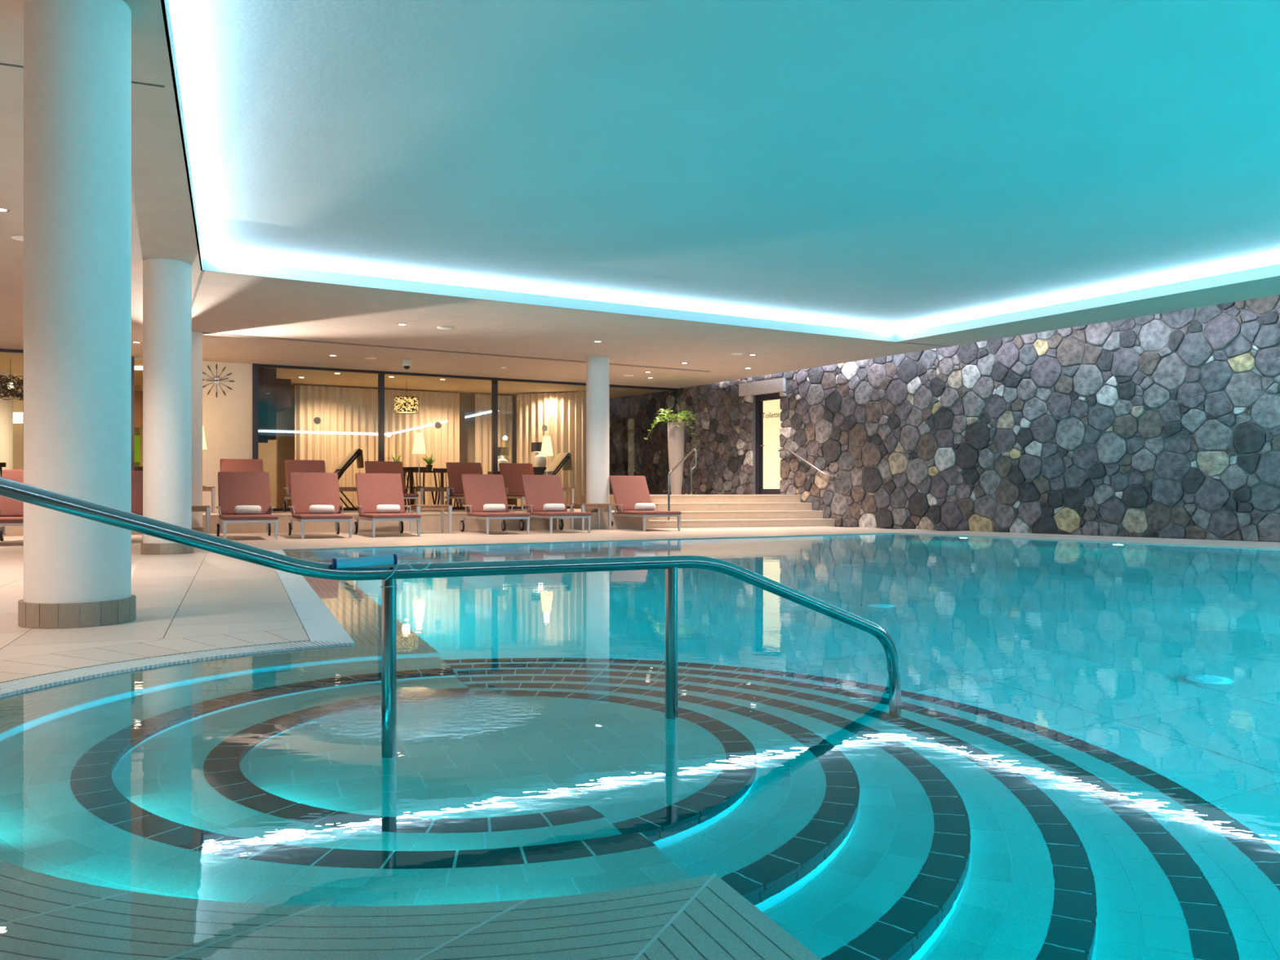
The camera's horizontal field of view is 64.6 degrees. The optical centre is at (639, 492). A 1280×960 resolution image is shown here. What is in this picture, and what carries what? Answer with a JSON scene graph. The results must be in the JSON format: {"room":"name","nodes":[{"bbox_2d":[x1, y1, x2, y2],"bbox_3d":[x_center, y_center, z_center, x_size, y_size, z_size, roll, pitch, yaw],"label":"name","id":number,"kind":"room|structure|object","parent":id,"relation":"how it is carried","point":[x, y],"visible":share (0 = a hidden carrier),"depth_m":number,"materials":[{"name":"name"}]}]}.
{"room":"spa","nodes":[
{"label":"spa","id":0,"kind":"room"},
{"bbox_2d":[13,379,142,469],"bbox_3d":[-13.194,-1.050,20.802,8.823,2.790,4.564,0,0,0],"label":"wall","id":1,"kind":"structure","parent":0,"point":[17,404],"depth_m":21.76,"materials":[{"name":"beige paint"}]},
{"bbox_2d":[13,412,22,422],"bbox_3d":[-13.041,-1.577,21.230,0.840,0.220,0.100,0,0,0],"label":"light","id":2,"kind":"object","parent":1,"relation":"attached to","point":[17,416],"visible":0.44,"depth_m":21.18,"materials":[{"name":"white"}]},
{"bbox_2d":[134,391,142,427],"bbox_3d":[-10.199,-1.695,20.526,1.264,0.740,0.200,0,0,-29],"label":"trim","id":3,"kind":"structure","parent":1,"relation":"attached to","point":[138,394],"depth_m":20.45,"materials":[{"name":"brown wood"}]},
{"bbox_2d":[257,367,291,439],"bbox_3d":[-7.729,-1.735,21.185,0.865,1.380,3.225,0,0,-24],"label":"trim","id":4,"kind":"structure","parent":1,"relation":"attached to","point":[277,392],"depth_m":19.72,"materials":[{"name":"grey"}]},
{"bbox_2d":[202,360,252,511],"bbox_3d":[-11.419,-1.050,16.981,9.252,2.790,0.200,0,0,-29],"label":"wall","id":5,"kind":"structure","parent":0,"point":[227,420],"depth_m":18.91,"materials":[{"name":"paint"}]},
{"bbox_2d":[202,364,234,397],"bbox_3d":[-7.868,-2.089,18.818,0.630,0.630,0.056,0,0,-29],"label":"wall clock","id":6,"kind":"object","parent":5,"relation":"attached to","point":[216,380],"visible":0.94,"depth_m":18.82,"materials":[{"name":"silver metal"}]},
{"bbox_2d":[257,386,524,508],"bbox_3d":[-6.497,-1.050,24.883,10.248,2.790,2.000,0,0,-29],"label":"wall","id":7,"kind":"structure","parent":0,"point":[273,453],"depth_m":22.93,"materials":[{"name":"beige"}]},
{"bbox_2d":[134,435,140,462],"bbox_3d":[-11.460,-0.995,22.702,0.521,0.600,0.130,0,0,-29],"label":"wall panel","id":8,"kind":"object","parent":7,"relation":"attached to","point":[137,437],"visible":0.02,"depth_m":22.73,"materials":[{"name":"green"}]},
{"bbox_2d":[0,0,1279,398],"bbox_3d":[-0.436,-2.632,11.367,36.873,0.415,39.135,0,0,0],"label":"ceiling","id":9,"kind":"structure","parent":0,"point":[883,163],"depth_m":8.60,"materials":[{"name":"paint"}]},
{"bbox_2d":[0,359,22,399],"bbox_3d":[-11.414,-2.069,18.359,0.676,0.712,0.676,0,0,0],"label":"pendant","id":10,"kind":"object","parent":9,"relation":"hanging from","point":[9,387],"visible":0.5,"depth_m":18.13,"materials":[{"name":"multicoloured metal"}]},
{"bbox_2d":[257,367,267,443],"bbox_3d":[-7.267,-1.696,19.468,0.200,1.457,0.106,0,0,-29],"label":"pendant lamp","id":11,"kind":"object","parent":9,"relation":"hanging from","point":[262,403],"visible":0.76,"depth_m":19.43,"materials":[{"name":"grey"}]},
{"bbox_2d":[294,384,377,507],"bbox_3d":[-6.812,-1.035,22.878,1.886,2.720,0.097,0,0,-29],"label":"curtain","id":12,"kind":"object","parent":9,"relation":"hanging from","point":[348,416],"visible":0.59,"depth_m":22.86,"materials":[{"name":"beige fabric"}]},
{"bbox_2d":[393,380,418,413],"bbox_3d":[-5.034,-2.075,21.806,0.540,0.700,0.540,0,0,0],"label":"pendant lamp","id":13,"kind":"object","parent":9,"relation":"hanging from","point":[406,404],"visible":1,"depth_m":21.59,"materials":[{"name":"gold metal"}]},
{"bbox_2d":[394,396,417,413],"bbox_3d":[-5.034,-1.894,21.806,0.500,0.304,0.500,0,0,0],"label":"diffuser","id":14,"kind":"object","parent":13,"relation":"attached to","point":[402,404],"depth_m":21.59,"materials":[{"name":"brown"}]},
{"bbox_2d":[384,389,459,506],"bbox_3d":[-5.152,-1.035,23.805,1.862,2.720,0.096,0,0,-29],"label":"curtain","id":15,"kind":"object","parent":9,"relation":"hanging from","point":[400,429],"visible":0.52,"depth_m":23.86,"materials":[{"name":"beige fabric"}]},
{"bbox_2d":[203,332,709,372],"bbox_3d":[-2.631,-2.445,17.909,9.483,0.008,0.136,0,0,-31],"label":"air slot","id":16,"kind":"object","parent":9,"relation":"attached to","point":[203,332],"visible":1,"depth_m":17.28,"materials":[{"name":"grey"}]},
{"bbox_2d":[475,394,512,474],"bbox_3d":[-3.553,-1.035,24.698,0.957,2.720,0.096,0,0,-29],"label":"curtain","id":17,"kind":"object","parent":9,"relation":"hanging from","point":[482,402],"visible":0.46,"depth_m":24.65,"materials":[{"name":"beige fabric"}]},
{"bbox_2d":[201,250,895,333],"bbox_3d":[-0.392,-2.640,13.883,10.666,0.100,0.030,0,0,-31],"label":"light strip","id":18,"kind":"object","parent":9,"relation":"attached to","point":[211,255],"visible":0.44,"depth_m":13.16,"materials":[{"name":"white"}]},
{"bbox_2d":[516,391,586,506],"bbox_3d":[-2.147,-1.035,24.281,1.797,2.720,0.093,0,0,17],"label":"curtain","id":19,"kind":"object","parent":9,"relation":"hanging from","point":[564,414],"visible":0.58,"depth_m":24.20,"materials":[{"name":"beige fabric"}]},
{"bbox_2d":[895,256,1279,333],"bbox_3d":[8.691,-2.640,9.218,0.030,0.100,17.296,0,0,-31],"label":"light strip","id":20,"kind":"object","parent":9,"relation":"attached to","point":[1273,260],"visible":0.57,"depth_m":13.37,"materials":[{"name":"white plastic"}]},
{"bbox_2d":[0,526,1279,683],"bbox_3d":[0.500,0.729,8.000,31.000,0.172,32.000,0,0,0],"label":"floor","id":21,"kind":"structure","parent":0,"point":[202,600],"depth_m":6.79,"materials":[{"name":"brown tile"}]},
{"bbox_2d":[0,469,23,541],"bbox_3d":[-7.962,0.164,13.154,0.778,0.958,1.620,0,0,-25],"label":"sun lounger","id":22,"kind":"object","parent":21,"relation":"on","point":[11,511],"visible":0.28,"depth_m":13.39,"materials":[{"name":"red fabric"}]},
{"bbox_2d":[0,516,23,523],"bbox_3d":[-7.865,0.340,12.946,0.717,0.061,1.160,0,0,-25],"label":"seat cushion","id":23,"kind":"object","parent":22,"relation":"on","point":[2,519],"depth_m":12.41,"materials":[{"name":"fabric"}]},
{"bbox_2d":[0,469,23,516],"bbox_3d":[-8.169,0.004,13.597,0.718,0.638,0.386,0,0,-25],"label":"cushion","id":24,"kind":"object","parent":22,"relation":"on","point":[9,507],"depth_m":13.41,"materials":[{"name":"fabric"}]},
{"bbox_2d":[17,0,136,628],"bbox_3d":[-2.800,-0.901,5.050,0.514,3.088,0.513,0,0,0],"label":"column","id":25,"kind":"structure","parent":21,"relation":"on","point":[77,53],"depth_m":4.85,"materials":[{"name":"paint"}]},
{"bbox_2d":[131,471,142,539],"bbox_3d":[-7.062,0.164,13.704,0.778,0.958,1.620,0,0,-25],"label":"sun lounger","id":26,"kind":"object","parent":21,"relation":"on","point":[136,476],"visible":0.02,"depth_m":14.21,"materials":[{"name":"red fabric"}]},
{"bbox_2d":[131,471,142,515],"bbox_3d":[-7.269,0.004,14.146,0.718,0.638,0.386,0,0,-25],"label":"cushion","id":27,"kind":"object","parent":26,"relation":"on","point":[136,476],"depth_m":14.22,"materials":[{"name":"fabric"}]},
{"bbox_2d":[140,257,193,555],"bbox_3d":[-5.030,-0.901,10.780,0.514,3.088,0.513,0,0,0],"label":"column","id":28,"kind":"structure","parent":21,"relation":"on","point":[166,282],"depth_m":10.58,"materials":[{"name":"paint"}]},
{"bbox_2d":[191,331,204,533],"bbox_3d":[-6.930,-0.901,15.450,0.514,3.088,0.513,0,0,0],"label":"column","id":29,"kind":"structure","parent":21,"relation":"on","point":[197,337],"depth_m":15.35,"materials":[{"name":"paint"}]},
{"bbox_2d":[191,505,210,533],"bbox_3d":[-6.580,0.415,14.780,0.558,0.455,0.558,0,0,-25],"label":"side table","id":30,"kind":"object","parent":21,"relation":"on","point":[206,508],"visible":0.37,"depth_m":14.63,"materials":[{"name":"brown wood"}]},
{"bbox_2d":[216,471,278,539],"bbox_3d":[-5.642,0.164,14.534,0.778,0.958,1.620,0,0,-25],"label":"sun lounger","id":31,"kind":"object","parent":21,"relation":"on","point":[234,488],"visible":0.98,"depth_m":14.93,"materials":[{"name":"red fabric"}]},
{"bbox_2d":[217,471,271,514],"bbox_3d":[-5.849,0.004,14.976,0.718,0.638,0.386,0,0,-25],"label":"cushion","id":32,"kind":"object","parent":31,"relation":"on","point":[234,488],"depth_m":14.97,"materials":[{"name":"fabric"}]},
{"bbox_2d":[235,505,261,514],"bbox_3d":[-5.645,0.241,14.588,0.350,0.129,0.137,0,0,-17],"label":"rolled towel","id":33,"kind":"object","parent":31,"relation":"on","point":[239,509],"visible":1,"depth_m":14.54,"materials":[{"name":"white fabric"}]},
{"bbox_2d":[218,514,278,519],"bbox_3d":[-5.545,0.340,14.326,0.717,0.061,1.160,0,0,-25],"label":"seat cushion","id":34,"kind":"object","parent":31,"relation":"on","point":[222,517],"depth_m":13.86,"materials":[{"name":"fabric"}]},
{"bbox_2d":[269,549,355,645],"bbox_3d":[-1.660,0.716,5.216,0.173,0.139,13.558,0,0,-22],"label":"gutter cover","id":35,"kind":"object","parent":21,"relation":"on","point":[318,623],"visible":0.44,"depth_m":5.54,"materials":[{"name":"white plastic"}]},
{"bbox_2d":[288,472,352,538],"bbox_3d":[-4.762,0.164,15.044,0.778,0.958,1.620,0,0,-25],"label":"sun lounger","id":36,"kind":"object","parent":21,"relation":"on","point":[307,490],"visible":0.98,"depth_m":15.43,"materials":[{"name":"red fabric"}]},
{"bbox_2d":[288,472,341,514],"bbox_3d":[-4.969,0.004,15.486,0.718,0.638,0.386,0,0,-25],"label":"cushion","id":37,"kind":"object","parent":36,"relation":"on","point":[307,490],"depth_m":15.47,"materials":[{"name":"fabric"}]},
{"bbox_2d":[309,504,334,513],"bbox_3d":[-4.739,0.241,15.088,0.350,0.129,0.137,0,0,-12],"label":"rolled towel","id":38,"kind":"object","parent":36,"relation":"on","point":[318,508],"visible":1,"depth_m":15.04,"materials":[{"name":"white fabric"}]},
{"bbox_2d":[291,513,352,519],"bbox_3d":[-4.665,0.340,14.836,0.717,0.061,1.160,0,0,-25],"label":"seat cushion","id":39,"kind":"object","parent":36,"relation":"on","point":[295,516],"depth_m":14.39,"materials":[{"name":"fabric"}]},
{"bbox_2d":[0,508,649,536],"bbox_3d":[-7.109,0.499,18.360,13.800,0.308,4.662,0,0,-19],"label":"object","id":40,"kind":"object","parent":21,"relation":"on","point":[430,520],"visible":0.32,"depth_m":17.13,"materials":[{"name":"stone"}]},
{"bbox_2d":[0,348,23,469],"bbox_3d":[-10.800,-1.050,17.218,0.634,2.790,0.110,0,0,-29],"label":"window","id":41,"kind":"structure","parent":40,"relation":"on","point":[2,350],"depth_m":17.30,"materials":[{"name":"grey"}]},
{"bbox_2d":[131,355,134,471],"bbox_3d":[-9.801,-1.050,17.776,1.653,2.790,0.110,0,0,-29],"label":"window","id":42,"kind":"structure","parent":40,"relation":"on","point":[132,357],"depth_m":18.12,"materials":[{"name":"grey metal"}]},
{"bbox_2d":[202,486,215,512],"bbox_3d":[-7.700,0.117,17.620,0.558,0.455,0.558,0,0,-25],"label":"side table","id":43,"kind":"object","parent":40,"relation":"on","point":[211,489],"visible":0.45,"depth_m":17.48,"materials":[{"name":"brown wood"}]},
{"bbox_2d":[219,458,262,471],"bbox_3d":[-6.912,-0.134,17.674,0.778,0.958,1.620,0,0,-25],"label":"sun lounger","id":44,"kind":"object","parent":40,"relation":"on","point":[226,464],"visible":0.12,"depth_m":18.19,"materials":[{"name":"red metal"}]},
{"bbox_2d":[283,459,325,511],"bbox_3d":[-5.962,-0.134,18.254,0.778,0.958,1.620,0,0,-25],"label":"sun lounger","id":45,"kind":"object","parent":40,"relation":"on","point":[291,465],"visible":0.5,"depth_m":18.73,"materials":[{"name":"red fabric"}]},
{"bbox_2d":[284,459,325,493],"bbox_3d":[-6.169,-0.294,18.697,0.718,0.638,0.386,0,0,-25],"label":"cushion","id":46,"kind":"object","parent":45,"relation":"on","point":[291,465],"depth_m":18.75,"materials":[{"name":"fabric"}]},
{"bbox_2d":[252,363,382,511],"bbox_3d":[-6.266,-1.050,19.750,2.446,2.790,0.110,0,0,-29],"label":"window","id":47,"kind":"structure","parent":40,"relation":"on","point":[255,366],"depth_m":19.45,"materials":[{"name":"grey metal"}]},
{"bbox_2d":[364,461,418,511],"bbox_3d":[-4.672,-0.134,18.954,0.778,0.958,1.620,0,0,-25],"label":"sun lounger","id":48,"kind":"object","parent":40,"relation":"on","point":[371,467],"visible":0.4,"depth_m":19.44,"materials":[{"name":"red fabric"}]},
{"bbox_2d":[364,461,405,493],"bbox_3d":[-4.879,-0.294,19.396,0.718,0.638,0.386,0,0,-25],"label":"cushion","id":49,"kind":"object","parent":48,"relation":"on","point":[371,467],"depth_m":19.47,"materials":[{"name":"fabric"}]},
{"bbox_2d":[414,487,449,511],"bbox_3d":[-4.050,0.117,19.700,0.558,0.455,0.558,0,0,-25],"label":"side table","id":50,"kind":"object","parent":40,"relation":"on","point":[421,490],"visible":0.86,"depth_m":19.52,"materials":[{"name":"brown wood"}]},
{"bbox_2d":[412,432,426,487],"bbox_3d":[-4.280,-0.640,19.620,0.260,1.060,0.260,0,0,0],"label":"table lamp","id":51,"kind":"object","parent":50,"relation":"on","point":[419,447],"visible":0.99,"depth_m":19.54,"materials":[{"name":"beige fabric"}]},
{"bbox_2d":[382,371,495,510],"bbox_3d":[-4.144,-1.050,20.935,2.416,2.790,0.110,0,0,-29],"label":"window","id":52,"kind":"structure","parent":40,"relation":"on","point":[493,380],"depth_m":21.14,"materials":[{"name":"grey"}]},
{"bbox_2d":[444,462,482,505],"bbox_3d":[-3.262,-0.134,19.734,0.778,0.958,1.620,0,0,-25],"label":"sun lounger","id":53,"kind":"object","parent":40,"relation":"on","point":[455,470],"visible":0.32,"depth_m":20.13,"materials":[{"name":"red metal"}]},
{"bbox_2d":[498,462,534,511],"bbox_3d":[-2.282,-0.134,20.274,0.778,0.958,1.620,0,0,-25],"label":"sun lounger","id":54,"kind":"object","parent":40,"relation":"on","point":[511,473],"visible":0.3,"depth_m":20.65,"materials":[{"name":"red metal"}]},
{"bbox_2d":[498,462,534,493],"bbox_3d":[-2.489,-0.294,20.716,0.718,0.638,0.386,0,0,-25],"label":"cushion","id":55,"kind":"object","parent":54,"relation":"on","point":[511,473],"depth_m":20.68,"materials":[{"name":"fabric"}]},
{"bbox_2d":[495,377,586,509],"bbox_3d":[-2.013,-1.050,22.124,2.464,2.790,0.110,0,0,-29],"label":"window","id":56,"kind":"structure","parent":40,"relation":"on","point":[496,379],"depth_m":21.62,"materials":[{"name":"grey"}]},
{"bbox_2d":[562,487,574,503],"bbox_3d":[-1.720,0.117,20.950,0.558,0.455,0.558,0,0,-25],"label":"side table","id":57,"kind":"object","parent":40,"relation":"on","point":[565,489],"visible":0.34,"depth_m":20.80,"materials":[{"name":"brown wood"}]},
{"bbox_2d":[540,435,552,475],"bbox_3d":[-1.920,-0.640,20.850,0.260,1.060,0.260,0,0,0],"label":"table lamp","id":58,"kind":"object","parent":57,"relation":"on","point":[546,448],"visible":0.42,"depth_m":20.77,"materials":[{"name":"beige fabric"}]},
{"bbox_2d":[585,356,608,512],"bbox_3d":[-0.765,-1.050,18.350,0.464,2.790,0.463,0,0,0],"label":"column","id":59,"kind":"structure","parent":40,"relation":"on","point":[597,367],"depth_m":18.16,"materials":[{"name":"paint"}]},
{"bbox_2d":[354,473,421,537],"bbox_3d":[-3.892,0.164,15.544,0.778,0.958,1.620,0,0,-25],"label":"sun lounger","id":60,"kind":"object","parent":21,"relation":"on","point":[373,490],"visible":1,"depth_m":15.92,"materials":[{"name":"red fabric"}]},
{"bbox_2d":[355,473,405,513],"bbox_3d":[-4.099,0.004,15.986,0.718,0.638,0.386,0,0,-25],"label":"cushion","id":61,"kind":"object","parent":60,"relation":"on","point":[373,490],"depth_m":15.97,"materials":[{"name":"fabric"}]},
{"bbox_2d":[376,504,399,512],"bbox_3d":[-3.877,0.241,15.606,0.350,0.129,0.137,0,0,-16],"label":"rolled towel","id":62,"kind":"object","parent":60,"relation":"on","point":[380,508],"visible":1,"depth_m":15.55,"materials":[{"name":"white fabric"}]},
{"bbox_2d":[359,512,421,518],"bbox_3d":[-3.795,0.340,15.336,0.717,0.061,1.160,0,0,-25],"label":"seat cushion","id":63,"kind":"object","parent":60,"relation":"on","point":[362,515],"depth_m":14.91,"materials":[{"name":"fabric"}]},
{"bbox_2d":[408,504,452,533],"bbox_3d":[-3.340,0.415,16.150,0.558,0.455,0.558,0,0,-25],"label":"side table","id":64,"kind":"object","parent":21,"relation":"on","point":[418,508],"visible":0.89,"depth_m":16.01,"materials":[{"name":"brown wood"}]},
{"bbox_2d":[459,474,530,534],"bbox_3d":[-2.372,0.164,16.424,0.778,0.958,1.620,0,0,-25],"label":"sun lounger","id":65,"kind":"object","parent":21,"relation":"on","point":[479,490],"visible":0.97,"depth_m":16.79,"materials":[{"name":"red fabric"}]},
{"bbox_2d":[461,474,509,512],"bbox_3d":[-2.579,0.004,16.866,0.718,0.638,0.386,0,0,-25],"label":"cushion","id":66,"kind":"object","parent":65,"relation":"on","point":[479,490],"depth_m":16.86,"materials":[{"name":"fabric"}]},
{"bbox_2d":[483,503,505,511],"bbox_3d":[-2.367,0.241,16.460,0.350,0.129,0.137,0,0,-11],"label":"rolled towel","id":67,"kind":"object","parent":65,"relation":"on","point":[486,507],"visible":1,"depth_m":16.41,"materials":[{"name":"white fabric"}]},
{"bbox_2d":[466,511,530,516],"bbox_3d":[-2.275,0.340,16.216,0.717,0.061,1.160,0,0,-25],"label":"seat cushion","id":68,"kind":"object","parent":65,"relation":"on","point":[468,513],"depth_m":15.77,"materials":[{"name":"fabric"}]},
{"bbox_2d":[519,475,591,533],"bbox_3d":[-1.442,0.164,16.964,0.778,0.958,1.620,0,0,-25],"label":"sun lounger","id":69,"kind":"object","parent":21,"relation":"on","point":[539,491],"visible":0.92,"depth_m":17.32,"materials":[{"name":"red fabric"}]},
{"bbox_2d":[520,475,567,511],"bbox_3d":[-1.649,0.004,17.407,0.718,0.638,0.386,0,0,-25],"label":"cushion","id":70,"kind":"object","parent":69,"relation":"on","point":[539,491],"depth_m":17.39,"materials":[{"name":"fabric"}]},
{"bbox_2d":[543,503,564,511],"bbox_3d":[-1.441,0.241,17.009,0.350,0.129,0.137,0,0,-15],"label":"rolled towel","id":71,"kind":"object","parent":69,"relation":"on","point":[547,507],"visible":1,"depth_m":16.95,"materials":[{"name":"white fabric"}]},
{"bbox_2d":[527,511,591,515],"bbox_3d":[-1.345,0.340,16.756,0.717,0.061,1.160,0,0,-25],"label":"seat cushion","id":72,"kind":"object","parent":69,"relation":"on","point":[532,513],"depth_m":16.34,"materials":[{"name":"fabric"}]},
{"bbox_2d":[570,503,612,530],"bbox_3d":[-0.860,0.415,17.750,0.558,0.455,0.558,0,0,-25],"label":"side table","id":73,"kind":"object","parent":21,"relation":"on","point":[598,506],"visible":0.85,"depth_m":17.60,"materials":[{"name":"brown wood"}]},
{"bbox_2d":[608,475,681,531],"bbox_3d":[0.048,0.164,17.834,0.778,0.958,1.620,0,0,-25],"label":"sun lounger","id":74,"kind":"object","parent":21,"relation":"on","point":[627,491],"visible":0.84,"depth_m":18.16,"materials":[{"name":"red fabric"}]},
{"bbox_2d":[608,475,651,511],"bbox_3d":[-0.159,0.004,18.276,0.718,0.638,0.386,0,0,-25],"label":"cushion","id":75,"kind":"object","parent":74,"relation":"on","point":[627,491],"depth_m":18.26,"materials":[{"name":"fabric"}]},
{"bbox_2d":[635,502,655,510],"bbox_3d":[0.089,0.241,17.864,0.350,0.129,0.137,0,0,-10],"label":"rolled towel","id":76,"kind":"object","parent":74,"relation":"on","point":[638,506],"visible":1,"depth_m":17.81,"materials":[{"name":"white fabric"}]},
{"bbox_2d":[616,510,681,515],"bbox_3d":[0.145,0.340,17.626,0.717,0.061,1.160,0,0,-25],"label":"seat cushion","id":77,"kind":"object","parent":74,"relation":"on","point":[619,512],"depth_m":17.22,"materials":[{"name":"fabric"}]},
{"bbox_2d":[581,494,835,528],"bbox_3d":[1.191,0.344,21.412,3.880,0.618,5.097,0,0,-19],"label":"stairs","id":78,"kind":"structure","parent":21,"relation":"on","point":[698,511],"depth_m":19.46,"materials":[{"name":"stone"}]},
{"bbox_2d":[667,422,684,494],"bbox_3d":[0.771,-0.735,21.600,0.370,1.540,0.370,0,0,0],"label":"vase","id":79,"kind":"object","parent":78,"relation":"on","point":[676,434],"visible":0.99,"depth_m":21.47,"materials":[{"name":"grey ceramic"}]},
{"bbox_2d":[644,408,700,441],"bbox_3d":[0.696,-1.451,21.629,1.241,0.663,1.275,0,0,0],"label":"potted fern","id":80,"kind":"object","parent":79,"relation":"in","point":[681,416],"visible":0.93,"depth_m":21.60,"materials":[{"name":"green plant"}]},
{"bbox_2d":[667,448,697,519],"bbox_3d":[0.777,-0.119,19.336,0.155,1.525,1.614,0,0,21],"label":"stair rail","id":81,"kind":"object","parent":78,"relation":"on","point":[693,449],"visible":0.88,"depth_m":19.20,"materials":[{"name":"silver metal"}]},
{"bbox_3d":[3.718,1.446,5.732,20.564,1.579,24.537,0,0,0],"label":"basin","id":82,"kind":"object","parent":21,"relation":"in","visible":0},
{"bbox_2d":[0,533,1279,959],"bbox_3d":[2.760,1.530,7.752,13.653,1.750,13.555,0,0,-30],"label":"water","id":83,"kind":"object","parent":82,"relation":"in","point":[1072,752],"visible":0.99,"depth_m":2.36,"materials":[{"name":"teal liquid"}]},
{"bbox_3d":[-1.530,1.301,5.244,5.469,1.268,12.923,0,0,0],"label":"shelf","id":84,"kind":"object","parent":82,"relation":"on","visible":0},
{"bbox_2d":[0,638,353,697],"bbox_3d":[-1.376,0.656,2.569,1.598,0.022,3.555,0,0,-22],"label":"overflow grating","id":85,"kind":"object","parent":84,"relation":"on","point":[8,688],"visible":0.84,"depth_m":3.84,"materials":[{"name":"white plastic"}]},
{"bbox_3d":[-0.028,1.360,3.035,3.495,1.150,4.150,0,0,0],"label":"steps","id":86,"kind":"structure","parent":82,"relation":"on","visible":0},
{"bbox_2d":[0,476,902,725],"bbox_3d":[-0.965,0.459,2.709,4.393,1.892,0.081,0,0,-29],"label":"handrail","id":87,"kind":"object","parent":86,"relation":"on","point":[9,488],"visible":0.73,"depth_m":2.86,"materials":[{"name":"silver metal"}]},
{"bbox_2d":[331,554,430,589],"bbox_3d":[-0.729,0.222,2.842,0.267,0.103,0.093,0,0,-21],"label":"thermometer","id":88,"kind":"object","parent":87,"relation":"attached to","point":[393,559],"visible":0.98,"depth_m":2.80,"materials":[{"name":"blue plastic"}]},
{"bbox_2d":[608,294,1279,542],"bbox_3d":[9.152,-1.030,12.401,0.550,3.370,36.600,0,0,-35],"label":"wall","id":89,"kind":"structure","parent":0,"point":[1164,424],"depth_m":16.21,"materials":[{"name":"grey stone"}]},
{"bbox_2d":[608,384,677,494],"bbox_3d":[0.060,-1.205,23.282,2.286,2.480,0.110,0,0,-29],"label":"window","id":90,"kind":"structure","parent":89,"relation":"in","point":[610,385],"depth_m":23.32,"materials":[{"name":"grey metal"}]},
{"bbox_2d":[755,392,782,494],"bbox_3d":[2.780,-1.020,21.312,0.250,2.130,0.890,0,0,-35],"label":"door","id":91,"kind":"structure","parent":89,"relation":"in","point":[768,411],"depth_m":21.40,"materials":[{"name":"grey glass"}]},
{"bbox_2d":[777,448,840,479],"bbox_3d":[3.363,-0.573,20.107,0.151,0.638,1.641,0,0,-35],"label":"wall rail","id":92,"kind":"object","parent":89,"relation":"attached to","point":[783,450],"visible":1,"depth_m":20.01,"materials":[{"name":"silver metal"}]},
{"bbox_3d":[-8.995,0.500,22.945,19.756,0.310,15.688,0,0,0],"label":"floor","id":93,"kind":"structure","parent":0,"visible":0},
{"bbox_2d":[0,369,13,476],"bbox_3d":[-12.626,-1.040,20.087,0.320,2.770,0.320,0,0,0],"label":"column","id":94,"kind":"structure","parent":93,"relation":"on","point":[6,406],"depth_m":19.99,"materials":[{"name":"white paint"}]},
{"bbox_2d":[333,448,364,507],"bbox_3d":[-6.251,-0.280,20.726,1.066,1.270,0.604,0,0,-29],"label":"recliner","id":95,"kind":"object","parent":93,"relation":"on","point":[346,463],"visible":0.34,"depth_m":20.73,"materials":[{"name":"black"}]},
{"bbox_2d":[403,466,435,504],"bbox_3d":[-4.623,-0.094,21.119,0.580,0.883,0.567,0,0,15],"label":"dining chair","id":96,"kind":"object","parent":93,"relation":"on","point":[405,468],"visible":0.59,"depth_m":20.89,"materials":[{"name":"brown wood"}]},
{"bbox_2d":[403,471,452,507],"bbox_3d":[-4.740,-0.072,22.543,1.000,0.835,0.700,0,0,-29],"label":"dining table","id":97,"kind":"object","parent":93,"relation":"on","point":[411,472],"visible":0.24,"depth_m":22.32,"materials":[{"name":"brown wood"}]},
{"bbox_2d":[420,453,436,471],"bbox_3d":[-4.673,-0.698,22.424,0.277,0.417,0.359,0,0,19],"label":"pot plant","id":98,"kind":"object","parent":97,"relation":"on","point":[429,461],"visible":0.98,"depth_m":22.37,"materials":[{"name":"green plant"}]},
{"bbox_2d":[432,468,462,506],"bbox_3d":[-4.138,-0.094,21.789,0.580,0.883,0.567,0,0,-20],"label":"dining chair","id":99,"kind":"object","parent":93,"relation":"on","point":[434,470],"visible":0.39,"depth_m":21.90,"materials":[{"name":"brown wood"}]},
{"bbox_2d":[487,471,516,506],"bbox_3d":[-3.170,-0.074,23.305,0.560,0.837,0.400,0,0,-29],"label":"sideboard","id":100,"kind":"object","parent":93,"relation":"on","point":[510,501],"visible":0.07,"depth_m":23.21,"materials":[{"name":"brown wood"}]},
{"bbox_2d":[497,447,509,471],"bbox_3d":[-3.170,-0.772,23.305,0.320,0.560,0.320,0,0,0],"label":"lamp","id":101,"kind":"object","parent":100,"relation":"on","point":[502,451],"visible":0.62,"depth_m":23.18,"materials":[{"name":"grey"}]},
{"bbox_2d":[533,466,555,475],"bbox_3d":[-2.326,-0.128,23.662,0.560,0.945,0.400,0,0,-29],"label":"sideboard","id":102,"kind":"object","parent":93,"relation":"on","point":[537,470],"visible":0.07,"depth_m":23.43,"materials":[{"name":"brown wood"}]},
{"bbox_2d":[531,442,546,466],"bbox_3d":[-2.326,-0.888,23.662,0.440,0.576,0.440,0,0,0],"label":"lamp","id":103,"kind":"object","parent":102,"relation":"on","point":[540,460],"visible":0.84,"depth_m":23.54,"materials":[{"name":"grey"}]},
{"bbox_2d":[524,452,572,506],"bbox_3d":[-2.123,-0.280,22.859,1.066,1.270,0.604,0,0,-29],"label":"recliner","id":104,"kind":"object","parent":93,"relation":"on","point":[563,459],"visible":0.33,"depth_m":22.91,"materials":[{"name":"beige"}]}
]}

